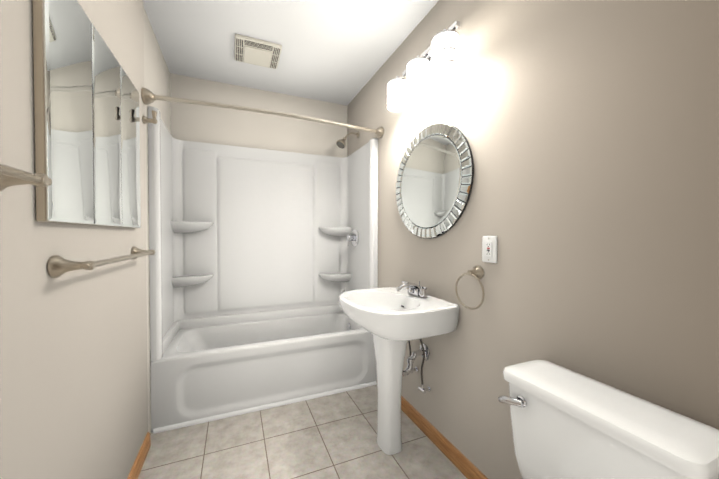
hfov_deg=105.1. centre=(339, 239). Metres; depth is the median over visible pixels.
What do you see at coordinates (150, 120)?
robe hook
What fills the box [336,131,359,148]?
shower head
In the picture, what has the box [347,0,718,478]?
wall
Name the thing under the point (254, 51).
ceiling vent
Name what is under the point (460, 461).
baseboard
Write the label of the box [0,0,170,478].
wall
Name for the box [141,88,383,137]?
shower rod
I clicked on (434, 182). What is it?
round mirror
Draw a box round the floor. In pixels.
[138,385,466,478]
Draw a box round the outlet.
[482,236,496,262]
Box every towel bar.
[0,164,51,191]
[47,246,155,277]
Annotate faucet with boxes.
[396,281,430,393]
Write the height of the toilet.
0.736 m
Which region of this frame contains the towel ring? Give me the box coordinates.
[455,266,484,309]
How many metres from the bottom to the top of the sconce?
0.266 m
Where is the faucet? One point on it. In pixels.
(410, 299)
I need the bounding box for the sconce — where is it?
[387,20,459,110]
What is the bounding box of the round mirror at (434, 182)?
[396,123,473,238]
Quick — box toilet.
[498,360,718,478]
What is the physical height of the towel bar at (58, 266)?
0.063 m
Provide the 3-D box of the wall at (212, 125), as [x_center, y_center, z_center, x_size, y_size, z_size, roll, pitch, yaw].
[-0.663,-0.097,2.554,1.540,2.485,0.120,0,1,-21]
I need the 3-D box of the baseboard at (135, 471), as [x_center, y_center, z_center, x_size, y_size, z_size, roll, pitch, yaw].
[-0.536,1.140,0.151,0.013,0.085,2.980,0,1,-21]
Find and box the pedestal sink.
[339,281,458,454]
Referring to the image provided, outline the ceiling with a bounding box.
[143,0,438,104]
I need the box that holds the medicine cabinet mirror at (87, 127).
[32,0,140,227]
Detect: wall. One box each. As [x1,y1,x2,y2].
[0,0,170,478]
[170,73,346,157]
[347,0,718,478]
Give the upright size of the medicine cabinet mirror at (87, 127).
0.668 m
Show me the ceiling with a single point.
(341, 52)
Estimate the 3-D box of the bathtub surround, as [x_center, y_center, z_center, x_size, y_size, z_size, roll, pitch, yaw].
[-0.525,0.176,2.196,1.534,1.950,0.649,0,1,-21]
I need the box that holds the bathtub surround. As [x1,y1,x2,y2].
[148,106,377,433]
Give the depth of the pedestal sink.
1.48 m
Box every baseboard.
[127,432,150,478]
[401,396,487,478]
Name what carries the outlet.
attached to the wall at (589, 129)
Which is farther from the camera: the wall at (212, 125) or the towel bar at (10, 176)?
the wall at (212, 125)
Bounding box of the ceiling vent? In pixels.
[235,34,281,68]
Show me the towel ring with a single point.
(476, 273)
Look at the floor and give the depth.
1.53 m
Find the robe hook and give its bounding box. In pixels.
[142,110,156,123]

